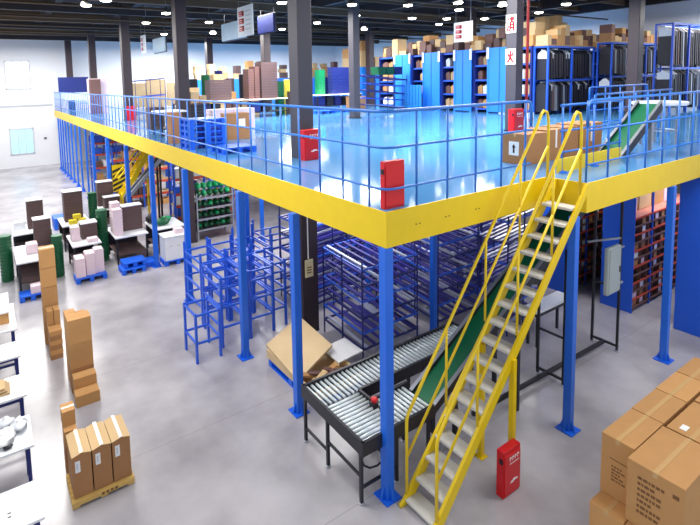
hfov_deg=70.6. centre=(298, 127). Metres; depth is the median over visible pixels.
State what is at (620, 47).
garment
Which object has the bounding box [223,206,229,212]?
plastic bag
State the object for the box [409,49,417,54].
carton
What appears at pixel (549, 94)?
garment
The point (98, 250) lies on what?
pack
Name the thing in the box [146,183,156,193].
storage box
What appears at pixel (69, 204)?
tray
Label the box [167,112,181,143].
cardboard box
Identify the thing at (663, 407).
cardboard box
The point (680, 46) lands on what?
garment
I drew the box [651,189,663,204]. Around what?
storage box
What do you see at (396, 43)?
carton
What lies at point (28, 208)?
tray
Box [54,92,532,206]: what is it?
guard rail
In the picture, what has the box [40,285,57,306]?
cardboard box
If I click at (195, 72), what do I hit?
carton
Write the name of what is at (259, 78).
tray
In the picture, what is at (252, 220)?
rack
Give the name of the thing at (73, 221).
pack
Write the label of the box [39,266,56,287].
cardboard box
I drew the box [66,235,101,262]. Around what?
bench
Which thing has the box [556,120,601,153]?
cardboard box
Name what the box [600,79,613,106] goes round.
garment
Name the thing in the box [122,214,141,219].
tray
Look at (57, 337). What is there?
cardboard box
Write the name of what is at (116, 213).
pack
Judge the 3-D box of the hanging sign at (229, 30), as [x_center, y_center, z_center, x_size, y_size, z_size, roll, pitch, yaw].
[-2.272,-3.991,17.149,0.100,1.880,1.960,-5,7,-32]
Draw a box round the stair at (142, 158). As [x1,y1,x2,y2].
[115,149,149,213]
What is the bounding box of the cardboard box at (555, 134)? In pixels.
[527,127,560,160]
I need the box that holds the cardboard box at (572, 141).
[540,124,577,157]
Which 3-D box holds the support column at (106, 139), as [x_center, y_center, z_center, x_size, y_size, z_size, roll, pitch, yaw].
[-6.743,1.870,17.515,0.230,3.002,0.230,-5,7,-32]
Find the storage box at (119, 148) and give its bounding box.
[111,145,121,151]
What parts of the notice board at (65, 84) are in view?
board panel, panel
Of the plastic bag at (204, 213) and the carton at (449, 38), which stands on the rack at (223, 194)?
the plastic bag at (204, 213)
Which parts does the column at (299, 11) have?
notice plate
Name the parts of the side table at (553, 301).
leg, leg, leg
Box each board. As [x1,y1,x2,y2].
[0,379,4,390]
[0,380,7,393]
[0,382,9,396]
[58,77,87,110]
[303,372,312,377]
[307,371,319,375]
[316,369,327,377]
[322,367,331,371]
[326,338,362,362]
[328,363,337,372]
[536,45,593,46]
[598,41,657,43]
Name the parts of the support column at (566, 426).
plate, column post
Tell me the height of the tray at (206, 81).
0.096 m
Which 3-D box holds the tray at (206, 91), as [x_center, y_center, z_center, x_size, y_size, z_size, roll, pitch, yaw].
[-3.107,-1.392,19.086,0.900,0.096,0.500,-5,7,-32]
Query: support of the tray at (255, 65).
on the tray stack at (267, 70)
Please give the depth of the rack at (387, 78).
21.96 m
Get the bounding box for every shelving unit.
[379,57,393,107]
[393,53,411,106]
[412,55,421,84]
[422,51,441,106]
[442,53,459,110]
[453,48,473,111]
[473,50,488,112]
[486,47,505,112]
[522,46,541,113]
[588,49,604,104]
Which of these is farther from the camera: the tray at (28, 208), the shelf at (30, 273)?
the tray at (28, 208)
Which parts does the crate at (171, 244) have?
lid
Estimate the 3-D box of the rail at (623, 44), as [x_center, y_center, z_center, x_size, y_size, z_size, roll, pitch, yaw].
[13.457,-2.074,19.878,4.260,2.600,0.560,-5,7,-32]
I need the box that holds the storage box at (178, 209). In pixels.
[173,206,180,216]
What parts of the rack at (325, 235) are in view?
rack post, shelf frame, shelf frame, shelf frame, shelf frame, shelf frame, shelf frame, rack post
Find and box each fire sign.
[505,48,515,64]
[506,14,516,32]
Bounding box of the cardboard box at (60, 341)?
[48,337,62,346]
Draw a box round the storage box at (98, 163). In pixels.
[96,161,101,166]
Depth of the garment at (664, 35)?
16.90 m
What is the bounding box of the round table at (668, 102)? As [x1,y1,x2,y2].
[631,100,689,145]
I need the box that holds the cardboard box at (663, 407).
[632,389,686,426]
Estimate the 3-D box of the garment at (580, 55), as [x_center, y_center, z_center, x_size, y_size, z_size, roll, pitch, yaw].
[10.567,-2.400,18.702,0.100,1.005,0.440,-5,7,-32]
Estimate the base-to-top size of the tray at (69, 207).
0.086 m
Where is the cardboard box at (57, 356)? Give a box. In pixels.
[49,350,63,360]
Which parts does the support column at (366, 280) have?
column post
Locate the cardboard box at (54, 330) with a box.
[48,324,61,336]
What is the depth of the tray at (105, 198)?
16.33 m
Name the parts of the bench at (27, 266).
leg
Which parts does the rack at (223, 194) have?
rack post, rack post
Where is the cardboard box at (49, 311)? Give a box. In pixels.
[46,306,53,326]
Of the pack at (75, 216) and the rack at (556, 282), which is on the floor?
the rack at (556, 282)
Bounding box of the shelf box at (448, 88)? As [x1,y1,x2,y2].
[446,85,451,92]
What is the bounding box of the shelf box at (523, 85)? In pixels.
[522,84,524,93]
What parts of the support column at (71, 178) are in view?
column post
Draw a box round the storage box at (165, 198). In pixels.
[162,196,168,203]
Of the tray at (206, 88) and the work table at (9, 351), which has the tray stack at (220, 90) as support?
the tray at (206, 88)
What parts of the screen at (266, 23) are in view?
screen panel, screen frame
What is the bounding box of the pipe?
[525,0,529,112]
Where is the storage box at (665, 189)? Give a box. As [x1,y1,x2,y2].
[663,185,675,200]
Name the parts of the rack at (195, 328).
frame post, frame post, shelf frame, shelf frame, frame post, frame post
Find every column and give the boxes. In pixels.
[57,118,62,169]
[59,119,64,171]
[61,120,67,173]
[64,41,74,109]
[64,121,69,176]
[67,122,73,179]
[70,123,77,182]
[74,125,81,186]
[78,127,86,191]
[84,129,89,197]
[87,31,96,78]
[90,132,96,191]
[95,133,100,170]
[105,138,110,178]
[117,2,132,119]
[124,145,130,202]
[148,155,161,267]
[171,0,197,242]
[181,168,195,301]
[204,34,212,74]
[235,190,253,361]
[244,192,249,269]
[259,11,271,109]
[259,198,267,242]
[287,0,319,330]
[288,212,309,418]
[348,0,360,118]
[363,243,375,302]
[365,18,374,104]
[374,247,401,507]
[429,235,436,330]
[465,0,476,35]
[503,0,523,130]
[555,215,580,437]
[624,0,644,115]
[653,186,676,364]
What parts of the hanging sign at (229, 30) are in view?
screen panel, screen frame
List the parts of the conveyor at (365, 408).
leg, leg, rail, leg, rail, motor, rail, rail, leg, rail, rail, leg, leg, leg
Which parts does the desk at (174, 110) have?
leg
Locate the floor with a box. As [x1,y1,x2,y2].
[0,158,699,524]
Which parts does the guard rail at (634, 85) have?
rail post, rail, rail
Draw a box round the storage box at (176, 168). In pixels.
[171,167,178,178]
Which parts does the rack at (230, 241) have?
frame post, shelf frame, shelf frame, shelf frame, shelf frame, frame post, frame post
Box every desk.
[151,109,186,136]
[173,102,209,109]
[193,99,241,107]
[239,97,287,115]
[313,93,361,109]
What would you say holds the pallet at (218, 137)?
on the pallet at (184, 145)
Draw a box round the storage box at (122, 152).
[121,150,131,158]
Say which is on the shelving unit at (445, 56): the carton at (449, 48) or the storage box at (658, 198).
the carton at (449, 48)
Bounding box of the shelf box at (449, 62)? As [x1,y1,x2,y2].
[446,58,453,66]
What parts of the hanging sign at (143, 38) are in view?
sign panel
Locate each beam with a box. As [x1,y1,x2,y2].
[0,0,497,29]
[0,2,479,32]
[0,10,411,30]
[0,12,440,36]
[0,14,453,34]
[0,20,376,34]
[0,21,407,39]
[0,28,378,43]
[0,34,347,45]
[9,28,340,38]
[12,0,446,25]
[34,0,63,22]
[81,3,142,30]
[88,0,505,25]
[141,0,254,32]
[203,0,347,34]
[277,0,444,31]
[311,0,531,32]
[332,0,613,38]
[359,0,539,15]
[364,0,687,39]
[470,0,578,10]
[581,0,624,5]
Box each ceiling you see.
[0,0,535,21]
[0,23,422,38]
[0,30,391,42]
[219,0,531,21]
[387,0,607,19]
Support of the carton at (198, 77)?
on the locker at (199, 81)
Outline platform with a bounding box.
[54,104,699,248]
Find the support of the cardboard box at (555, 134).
on the platform
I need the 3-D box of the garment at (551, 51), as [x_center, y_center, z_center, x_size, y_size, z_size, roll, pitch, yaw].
[9.071,-2.268,17.748,0.100,1.014,0.440,-5,7,-32]
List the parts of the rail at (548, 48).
rail post, rail post, rail post, rail post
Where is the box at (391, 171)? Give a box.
[380,159,403,209]
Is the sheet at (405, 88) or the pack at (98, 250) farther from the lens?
the sheet at (405, 88)
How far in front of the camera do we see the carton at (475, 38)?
20.03 m
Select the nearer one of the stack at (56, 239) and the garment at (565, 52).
the stack at (56, 239)
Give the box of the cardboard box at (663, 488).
[625,426,699,524]
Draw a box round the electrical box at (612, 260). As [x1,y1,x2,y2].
[603,244,624,295]
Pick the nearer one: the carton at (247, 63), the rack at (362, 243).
the rack at (362, 243)
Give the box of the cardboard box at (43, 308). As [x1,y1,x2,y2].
[42,304,58,325]
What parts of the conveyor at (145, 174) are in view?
frame, frame, leg, leg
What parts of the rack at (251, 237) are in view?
frame post, shelf frame, shelf frame, frame post, shelf frame, shelf frame, frame post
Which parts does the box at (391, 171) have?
door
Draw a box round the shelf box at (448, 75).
[446,71,452,79]
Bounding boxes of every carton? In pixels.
[0,292,9,324]
[190,88,199,94]
[190,91,198,102]
[192,66,200,69]
[193,70,200,74]
[194,75,200,79]
[199,95,206,102]
[206,64,214,69]
[207,70,215,75]
[210,74,223,82]
[218,67,225,72]
[226,101,235,107]
[233,66,240,69]
[233,70,240,73]
[236,98,247,105]
[245,61,253,67]
[278,69,285,72]
[279,65,286,68]
[279,72,287,77]
[330,62,337,66]
[342,49,348,58]
[342,58,348,66]
[360,41,365,50]
[360,51,365,57]
[360,58,365,66]
[374,57,378,66]
[386,48,391,56]
[392,39,406,47]
[392,48,405,56]
[399,51,408,54]
[408,42,416,49]
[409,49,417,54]
[420,41,428,49]
[423,35,437,40]
[426,44,434,52]
[435,39,445,46]
[440,41,445,47]
[446,35,453,44]
[446,44,453,52]
[454,42,464,50]
[465,43,470,49]
[471,36,484,44]
[475,40,484,49]
[483,43,493,49]
[485,34,495,42]
[494,38,501,47]
[499,27,505,38]
[502,38,505,46]
[525,35,537,46]
[529,22,544,29]
[529,29,543,34]
[535,16,549,27]
[536,35,551,44]
[546,29,560,34]
[549,15,561,26]
[550,28,564,35]
[551,39,556,44]
[552,35,560,44]
[554,25,569,35]
[561,36,564,44]
[565,36,569,44]
[570,30,581,35]
[570,36,574,44]
[572,35,582,45]
[583,36,592,45]
[583,40,587,45]
[586,30,591,35]
[599,24,614,33]
[599,33,614,41]
[615,28,625,33]
[615,33,625,40]
[644,31,650,35]
[644,36,650,42]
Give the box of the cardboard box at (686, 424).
[666,402,699,443]
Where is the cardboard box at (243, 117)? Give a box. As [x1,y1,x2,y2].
[220,112,249,139]
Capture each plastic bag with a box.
[0,416,14,428]
[0,425,15,447]
[3,443,12,449]
[8,415,27,431]
[145,213,151,223]
[157,217,169,224]
[194,182,200,189]
[194,190,200,196]
[200,182,206,188]
[200,189,206,195]
[201,200,206,206]
[201,210,207,216]
[202,220,207,226]
[206,181,211,187]
[206,188,211,194]
[206,199,212,205]
[207,209,212,215]
[207,219,213,225]
[212,180,217,186]
[212,188,218,193]
[212,198,218,204]
[213,208,219,214]
[213,218,219,224]
[218,186,223,192]
[218,197,224,203]
[218,207,224,213]
[219,217,225,223]
[223,186,228,192]
[223,196,229,202]
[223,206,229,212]
[224,216,230,222]
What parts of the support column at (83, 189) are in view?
column post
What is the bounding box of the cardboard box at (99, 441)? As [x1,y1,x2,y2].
[85,421,112,489]
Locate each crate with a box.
[158,231,183,260]
[266,349,362,399]
[371,67,385,74]
[386,67,393,74]
[394,67,402,74]
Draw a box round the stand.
[471,201,623,416]
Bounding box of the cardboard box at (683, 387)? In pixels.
[656,372,699,406]
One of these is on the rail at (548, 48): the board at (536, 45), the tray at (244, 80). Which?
the board at (536, 45)
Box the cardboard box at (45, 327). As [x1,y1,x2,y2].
[43,322,47,344]
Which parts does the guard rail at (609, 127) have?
rail post, rail post, rail post, rail, rail, rail, rail post, rail post, rail post, rail post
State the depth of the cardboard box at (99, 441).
5.86 m
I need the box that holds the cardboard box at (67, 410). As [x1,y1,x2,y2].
[60,401,75,427]
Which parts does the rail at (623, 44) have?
rail post, rail post, rail post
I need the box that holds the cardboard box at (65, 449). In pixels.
[63,440,68,473]
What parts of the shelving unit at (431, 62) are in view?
panel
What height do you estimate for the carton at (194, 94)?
0.399 m
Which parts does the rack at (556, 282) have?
panel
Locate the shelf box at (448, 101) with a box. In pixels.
[446,98,452,105]
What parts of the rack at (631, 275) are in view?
panel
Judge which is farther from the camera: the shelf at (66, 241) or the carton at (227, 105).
the carton at (227, 105)
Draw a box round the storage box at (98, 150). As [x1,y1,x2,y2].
[95,147,102,153]
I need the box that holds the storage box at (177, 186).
[172,185,179,192]
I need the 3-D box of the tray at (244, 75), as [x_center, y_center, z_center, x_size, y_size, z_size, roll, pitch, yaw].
[-2.007,-2.084,19.739,0.250,0.096,0.500,-5,7,-32]
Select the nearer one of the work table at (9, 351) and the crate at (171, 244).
the work table at (9, 351)
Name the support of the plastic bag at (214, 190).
on the rack at (223, 194)
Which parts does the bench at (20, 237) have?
panel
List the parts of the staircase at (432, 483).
handrail post, handrail post, rail, handrail post, rail, handrail post, handrail post, handrail post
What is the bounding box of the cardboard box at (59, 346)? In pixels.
[49,343,62,350]
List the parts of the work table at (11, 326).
leg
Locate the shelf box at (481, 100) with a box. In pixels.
[478,99,484,107]
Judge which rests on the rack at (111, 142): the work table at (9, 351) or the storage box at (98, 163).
the storage box at (98, 163)
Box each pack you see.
[13,220,25,230]
[25,240,37,254]
[30,282,40,293]
[68,219,76,224]
[69,225,79,241]
[72,213,80,218]
[73,254,85,278]
[83,249,95,275]
[86,236,97,242]
[87,78,106,85]
[87,85,106,92]
[87,92,107,99]
[88,99,107,105]
[89,106,108,112]
[92,245,104,272]
[109,200,119,230]
[111,207,123,235]
[173,226,183,233]
[206,108,232,116]
[228,107,254,126]
[284,79,289,112]
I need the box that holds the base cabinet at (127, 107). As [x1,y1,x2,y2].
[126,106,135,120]
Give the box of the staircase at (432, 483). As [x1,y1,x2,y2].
[399,109,588,524]
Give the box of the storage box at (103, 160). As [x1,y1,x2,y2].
[102,159,110,165]
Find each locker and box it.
[197,80,201,94]
[234,79,238,98]
[312,77,320,103]
[321,77,329,96]
[360,67,365,95]
[374,75,378,103]
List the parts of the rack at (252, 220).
frame post, shelf frame, frame post, shelf frame, shelf frame, shelf frame, frame post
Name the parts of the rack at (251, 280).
frame post, shelf frame, frame post, shelf frame, shelf frame, shelf frame, frame post, frame post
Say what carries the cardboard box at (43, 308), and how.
on the cardboard box at (45, 327)
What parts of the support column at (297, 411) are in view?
column post, plate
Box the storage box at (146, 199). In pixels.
[142,196,150,205]
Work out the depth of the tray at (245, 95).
19.65 m
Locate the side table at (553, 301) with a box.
[525,291,563,346]
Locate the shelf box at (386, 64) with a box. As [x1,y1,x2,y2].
[383,62,390,66]
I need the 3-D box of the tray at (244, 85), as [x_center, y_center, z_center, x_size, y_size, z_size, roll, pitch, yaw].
[-1.998,-1.686,19.778,0.250,0.096,0.500,-5,7,-32]
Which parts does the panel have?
leg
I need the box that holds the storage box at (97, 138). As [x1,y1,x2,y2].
[94,135,102,142]
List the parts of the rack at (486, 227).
shelf frame, rack post, shelf frame, shelf frame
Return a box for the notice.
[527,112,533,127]
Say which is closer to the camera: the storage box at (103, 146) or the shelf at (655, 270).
the shelf at (655, 270)
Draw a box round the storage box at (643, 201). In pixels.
[637,193,650,209]
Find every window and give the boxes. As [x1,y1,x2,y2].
[4,61,30,89]
[9,128,34,154]
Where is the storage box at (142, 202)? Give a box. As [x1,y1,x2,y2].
[133,200,143,206]
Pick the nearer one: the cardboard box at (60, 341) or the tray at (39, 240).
the cardboard box at (60, 341)
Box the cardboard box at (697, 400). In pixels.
[694,396,699,403]
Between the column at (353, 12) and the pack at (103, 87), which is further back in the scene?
the pack at (103, 87)
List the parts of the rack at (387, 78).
rack post, shelf frame, shelf frame, shelf frame, shelf frame, shelf frame, rack post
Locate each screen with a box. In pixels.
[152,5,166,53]
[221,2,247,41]
[257,0,276,34]
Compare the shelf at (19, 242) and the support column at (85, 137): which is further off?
the support column at (85, 137)
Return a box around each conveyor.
[123,157,162,217]
[301,321,473,505]
[409,100,662,434]
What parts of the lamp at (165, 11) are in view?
lamp shade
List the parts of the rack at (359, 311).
rack post, rack post, rack post, shelf frame, shelf frame, shelf frame, shelf frame, shelf frame, shelf frame, rack post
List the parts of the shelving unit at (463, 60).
panel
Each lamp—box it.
[80,0,91,6]
[142,10,149,23]
[161,0,170,14]
[205,8,212,22]
[277,0,286,3]
[313,17,320,23]
[347,0,356,5]
[403,0,412,6]
[408,12,415,18]
[443,13,450,19]
[453,0,462,3]
[454,4,462,10]
[481,13,487,19]
[498,0,506,6]
[534,6,542,13]
[561,0,570,5]
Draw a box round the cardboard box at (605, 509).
[589,490,627,524]
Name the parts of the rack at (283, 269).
frame post, frame post, shelf frame, shelf frame, shelf frame, shelf frame, frame post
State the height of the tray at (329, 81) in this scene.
0.156 m
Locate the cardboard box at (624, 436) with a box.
[600,408,662,504]
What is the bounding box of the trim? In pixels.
[0,104,52,107]
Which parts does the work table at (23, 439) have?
leg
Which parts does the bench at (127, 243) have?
leg, panel, leg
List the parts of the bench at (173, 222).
panel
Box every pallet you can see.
[19,289,40,302]
[52,213,62,222]
[66,471,134,509]
[73,271,106,284]
[118,262,145,275]
[120,255,146,268]
[145,256,153,267]
[160,257,183,266]
[179,116,224,125]
[179,123,224,131]
[179,128,224,137]
[180,139,225,149]
[182,133,225,143]
[211,142,256,154]
[269,359,359,399]
[313,110,336,113]
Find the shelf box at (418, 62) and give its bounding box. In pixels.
[416,60,421,67]
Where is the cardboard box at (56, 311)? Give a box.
[52,305,60,324]
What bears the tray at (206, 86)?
on the tray stack at (220, 90)
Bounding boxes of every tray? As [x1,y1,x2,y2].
[25,200,42,204]
[25,202,42,207]
[26,206,42,210]
[26,209,42,213]
[26,212,43,216]
[32,219,49,223]
[32,221,50,226]
[33,225,50,230]
[33,228,50,233]
[33,231,50,236]
[33,234,51,239]
[34,238,50,242]
[37,241,50,245]
[61,191,81,195]
[62,194,81,198]
[62,197,81,201]
[62,200,81,204]
[62,202,82,207]
[62,205,82,210]
[63,208,82,213]
[63,211,82,216]
[63,214,82,219]
[79,222,96,227]
[79,225,96,230]
[80,228,96,233]
[80,231,96,236]
[80,234,97,239]
[95,181,111,185]
[95,184,111,187]
[95,187,112,190]
[96,189,112,193]
[96,192,112,195]
[102,196,119,200]
[102,199,119,203]
[120,205,140,210]
[122,208,141,213]
[122,211,141,216]
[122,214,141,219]
[123,217,141,222]
[123,219,141,225]
[123,222,141,228]
[123,225,142,231]
[145,106,163,110]
[146,115,163,118]
[146,118,164,122]
[146,122,164,126]
[190,105,203,108]
[191,108,203,111]
[191,111,203,114]
[205,80,230,82]
[205,82,230,84]
[205,85,230,87]
[205,87,231,89]
[205,90,231,92]
[205,92,231,95]
[206,95,231,97]
[206,97,231,100]
[243,69,253,71]
[243,74,253,76]
[243,79,253,81]
[243,84,253,86]
[243,89,253,91]
[243,94,254,96]
[255,62,276,64]
[255,65,276,66]
[259,67,276,69]
[259,70,276,72]
[259,72,276,74]
[259,75,276,77]
[259,78,276,79]
[260,80,276,82]
[260,83,276,85]
[260,85,277,87]
[260,88,277,90]
[260,90,277,92]
[260,93,277,95]
[260,95,277,98]
[327,67,348,70]
[327,71,348,73]
[328,74,348,76]
[328,77,348,80]
[328,80,348,83]
[328,84,348,86]
[328,87,348,90]
[328,90,348,93]
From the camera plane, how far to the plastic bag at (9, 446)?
5.60 m
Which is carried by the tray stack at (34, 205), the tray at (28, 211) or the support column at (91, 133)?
the tray at (28, 211)
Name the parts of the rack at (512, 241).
rack post, shelf frame, shelf frame, shelf frame, rack post, shelf frame, rack post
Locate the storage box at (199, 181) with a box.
[194,178,206,189]
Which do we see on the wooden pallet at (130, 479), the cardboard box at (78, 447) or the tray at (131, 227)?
the cardboard box at (78, 447)
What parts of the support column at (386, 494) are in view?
column post, plate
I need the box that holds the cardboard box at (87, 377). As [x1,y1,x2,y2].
[72,367,96,389]
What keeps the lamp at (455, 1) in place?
hanging from the ceiling at (344, 4)
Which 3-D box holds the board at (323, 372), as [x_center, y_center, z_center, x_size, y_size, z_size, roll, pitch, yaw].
[0.365,3.848,7.599,0.090,0.079,0.197,4,7,42]
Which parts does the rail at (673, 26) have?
rail post, rail post, rail post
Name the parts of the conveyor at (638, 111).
leg, leg, leg, leg, leg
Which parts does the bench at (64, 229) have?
leg, panel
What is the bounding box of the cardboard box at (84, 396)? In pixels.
[74,383,100,407]
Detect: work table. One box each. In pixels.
[0,303,16,369]
[0,340,20,374]
[0,373,26,415]
[0,414,33,481]
[0,478,44,524]
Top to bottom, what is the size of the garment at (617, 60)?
1.089 m
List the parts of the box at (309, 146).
door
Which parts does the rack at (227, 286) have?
frame post, shelf frame, shelf frame, shelf frame, shelf frame, frame post, frame post, frame post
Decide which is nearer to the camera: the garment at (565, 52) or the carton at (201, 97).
the carton at (201, 97)
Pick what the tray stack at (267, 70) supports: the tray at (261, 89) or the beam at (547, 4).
the tray at (261, 89)
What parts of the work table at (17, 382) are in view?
leg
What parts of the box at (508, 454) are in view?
door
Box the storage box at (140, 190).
[138,186,146,194]
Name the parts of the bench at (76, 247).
panel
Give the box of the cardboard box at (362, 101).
[346,96,365,108]
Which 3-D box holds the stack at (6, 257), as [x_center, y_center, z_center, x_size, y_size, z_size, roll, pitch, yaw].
[-7.360,3.302,12.366,0.300,1.168,0.292,-2,6,-7]
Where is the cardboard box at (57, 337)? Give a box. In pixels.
[48,333,61,341]
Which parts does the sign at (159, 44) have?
screen panel, screen frame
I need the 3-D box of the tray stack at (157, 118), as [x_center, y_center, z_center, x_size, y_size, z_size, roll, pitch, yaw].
[-4.580,-0.288,15.719,0.450,0.716,0.500,-5,7,-32]
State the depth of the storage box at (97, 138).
21.92 m
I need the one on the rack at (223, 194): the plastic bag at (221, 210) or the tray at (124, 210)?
the plastic bag at (221, 210)
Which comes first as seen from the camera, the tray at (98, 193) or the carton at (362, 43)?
the tray at (98, 193)
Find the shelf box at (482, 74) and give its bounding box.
[478,70,486,78]
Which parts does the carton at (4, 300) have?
white lid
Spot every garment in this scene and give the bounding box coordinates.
[535,83,545,111]
[537,50,549,79]
[545,83,550,110]
[546,50,552,78]
[549,82,553,109]
[550,50,554,78]
[550,82,556,110]
[552,50,557,77]
[554,50,560,77]
[554,50,565,78]
[554,82,558,109]
[556,82,562,107]
[557,50,562,76]
[559,82,564,107]
[559,82,569,109]
[560,82,566,108]
[563,51,567,75]
[566,51,570,78]
[572,81,577,106]
[572,82,575,107]
[573,51,576,77]
[574,51,578,75]
[574,81,580,106]
[576,51,581,76]
[576,81,582,107]
[577,51,583,77]
[579,81,585,107]
[581,51,586,76]
[582,81,587,107]
[584,51,588,76]
[586,51,591,75]
[598,79,609,106]
[599,46,610,74]
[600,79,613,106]
[609,46,614,72]
[612,46,618,74]
[612,47,616,73]
[612,78,617,104]
[612,79,615,106]
[614,78,619,104]
[615,46,620,73]
[618,47,622,74]
[618,78,623,96]
[620,47,623,74]
[622,47,626,74]
[643,49,644,71]
[644,47,648,72]
[646,77,650,99]
[647,47,651,71]
[650,48,653,72]
[655,71,669,106]
[657,27,671,63]
[659,27,674,65]
[662,30,677,65]
[666,71,673,107]
[668,28,684,66]
[673,70,679,107]
[673,71,677,106]
[673,72,675,107]
[675,28,679,63]
[675,70,681,91]
[676,28,682,63]
[677,70,684,106]
[680,28,686,64]
[682,28,687,66]
[684,70,689,104]
[687,29,692,65]
[688,70,694,106]
[689,30,694,66]
[689,72,691,103]
[690,70,696,105]
[691,29,696,63]
[692,29,698,66]
[693,70,698,106]
[695,30,699,65]
[695,70,699,105]
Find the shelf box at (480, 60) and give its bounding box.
[478,56,484,64]
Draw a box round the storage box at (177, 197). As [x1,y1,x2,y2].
[173,195,180,204]
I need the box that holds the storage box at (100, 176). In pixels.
[96,173,103,180]
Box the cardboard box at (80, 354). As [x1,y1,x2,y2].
[67,340,93,369]
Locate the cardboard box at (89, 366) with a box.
[69,363,93,393]
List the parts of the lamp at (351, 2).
lamp shade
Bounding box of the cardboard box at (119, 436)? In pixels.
[104,415,131,481]
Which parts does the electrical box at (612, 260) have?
door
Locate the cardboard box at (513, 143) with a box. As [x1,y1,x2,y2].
[502,131,546,164]
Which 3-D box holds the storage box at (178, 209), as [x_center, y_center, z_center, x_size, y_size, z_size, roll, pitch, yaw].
[-4.024,2.828,16.681,0.308,0.320,0.410,-5,7,-32]
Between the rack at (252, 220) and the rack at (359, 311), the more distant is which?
the rack at (252, 220)
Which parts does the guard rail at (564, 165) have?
rail post, rail, rail, rail, rail post, rail post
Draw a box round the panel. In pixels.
[110,162,124,193]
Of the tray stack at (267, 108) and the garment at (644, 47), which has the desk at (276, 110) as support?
the tray stack at (267, 108)
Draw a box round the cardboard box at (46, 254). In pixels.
[38,244,55,268]
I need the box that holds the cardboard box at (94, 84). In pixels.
[89,79,101,113]
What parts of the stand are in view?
cross frame, cross frame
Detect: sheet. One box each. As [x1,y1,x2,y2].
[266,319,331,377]
[404,85,406,108]
[407,85,409,107]
[410,85,412,107]
[413,85,415,107]
[416,85,418,107]
[419,85,421,107]
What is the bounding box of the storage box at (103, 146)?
[102,145,110,152]
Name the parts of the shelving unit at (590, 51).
panel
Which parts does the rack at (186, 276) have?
frame post, frame post, shelf frame, shelf frame, shelf frame, shelf frame, frame post, frame post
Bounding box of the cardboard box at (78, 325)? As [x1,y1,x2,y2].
[65,310,91,345]
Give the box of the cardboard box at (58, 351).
[49,347,63,355]
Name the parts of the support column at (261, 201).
column post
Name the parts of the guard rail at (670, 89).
rail post, rail, rail, rail post, rail post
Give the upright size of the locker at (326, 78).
1.600 m
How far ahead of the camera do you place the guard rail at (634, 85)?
13.19 m
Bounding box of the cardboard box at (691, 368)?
[677,357,699,380]
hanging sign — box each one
[140,25,146,53]
[237,2,253,36]
[454,16,472,42]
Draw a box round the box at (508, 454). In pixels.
[496,438,520,498]
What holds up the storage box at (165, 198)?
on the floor
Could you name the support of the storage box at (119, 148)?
on the rack at (111, 142)
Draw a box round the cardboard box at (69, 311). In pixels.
[63,308,74,380]
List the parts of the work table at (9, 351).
leg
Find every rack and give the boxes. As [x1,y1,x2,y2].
[88,135,139,191]
[110,147,172,206]
[132,78,166,116]
[167,162,234,220]
[183,237,227,323]
[183,296,221,364]
[194,185,234,241]
[201,258,249,348]
[208,234,251,304]
[228,252,274,338]
[231,223,272,295]
[251,214,289,283]
[251,247,287,327]
[278,206,357,304]
[318,224,364,257]
[322,237,417,358]
[338,230,412,285]
[360,75,406,109]
[393,222,482,326]
[399,236,456,270]
[440,222,502,250]
[442,220,518,293]
[477,208,539,336]
[542,206,602,292]
[600,192,679,312]
[673,177,699,336]
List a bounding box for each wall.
[0,39,334,168]
[335,0,699,95]
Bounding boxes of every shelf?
[17,240,33,245]
[17,262,39,283]
[62,233,69,242]
[70,251,83,261]
[109,240,145,255]
[110,155,138,159]
[148,236,159,246]
[194,192,229,199]
[195,202,230,209]
[195,212,231,220]
[196,222,231,231]
[255,109,285,112]
[633,254,674,274]
[633,260,676,282]
[636,193,679,217]
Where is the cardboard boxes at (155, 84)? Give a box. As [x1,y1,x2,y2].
[133,79,175,107]
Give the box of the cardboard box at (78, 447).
[66,428,93,498]
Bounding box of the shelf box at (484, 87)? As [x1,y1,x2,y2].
[483,85,486,93]
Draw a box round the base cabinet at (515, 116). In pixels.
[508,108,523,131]
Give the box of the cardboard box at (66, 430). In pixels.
[62,424,76,447]
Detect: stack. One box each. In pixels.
[0,234,14,282]
[25,196,43,228]
[31,215,51,245]
[50,233,64,277]
[61,188,82,222]
[78,218,97,239]
[87,191,97,218]
[95,179,112,206]
[95,208,109,260]
[102,194,119,208]
[120,202,142,231]
[145,106,164,129]
[189,79,197,87]
[190,105,203,117]
[198,104,210,111]
[201,75,209,94]
[205,80,231,100]
[211,103,220,108]
[226,78,234,91]
[238,74,243,97]
[243,69,254,98]
[247,101,260,111]
[249,66,259,98]
[255,62,277,98]
[258,101,269,110]
[275,81,284,113]
[287,91,289,113]
[313,97,324,105]
[314,70,324,94]
[325,97,332,104]
[327,67,348,93]
[330,96,340,104]
[341,96,348,103]
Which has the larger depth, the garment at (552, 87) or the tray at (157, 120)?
the garment at (552, 87)
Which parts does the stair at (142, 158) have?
handrail, handrail, leg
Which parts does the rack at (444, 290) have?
rack post, shelf frame, shelf frame, shelf frame, rack post, shelf frame, shelf frame, shelf frame, rack post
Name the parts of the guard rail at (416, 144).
rail post, rail post, rail post, rail post, rail post, rail post, rail post, rail post, rail post, rail post, rail post, rail post, rail post, rail post, rail post, rail post, rail post, rail post, rail post, rail post, rail post, rail post, rail, rail, rail post, rail post, rail post, rail post, rail post, rail post, rail post, rail post, rail post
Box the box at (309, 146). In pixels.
[300,128,320,160]
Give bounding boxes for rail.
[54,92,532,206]
[532,46,594,114]
[555,99,623,172]
[585,90,699,182]
[589,84,647,126]
[593,88,672,136]
[595,42,661,108]
[652,22,699,112]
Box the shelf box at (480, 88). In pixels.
[478,84,486,93]
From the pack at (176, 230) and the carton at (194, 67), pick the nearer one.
the pack at (176, 230)
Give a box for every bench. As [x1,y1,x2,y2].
[11,224,33,246]
[13,245,39,290]
[57,214,88,251]
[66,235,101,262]
[97,206,109,223]
[108,227,147,264]
[144,217,183,247]
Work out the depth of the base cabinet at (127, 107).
19.83 m

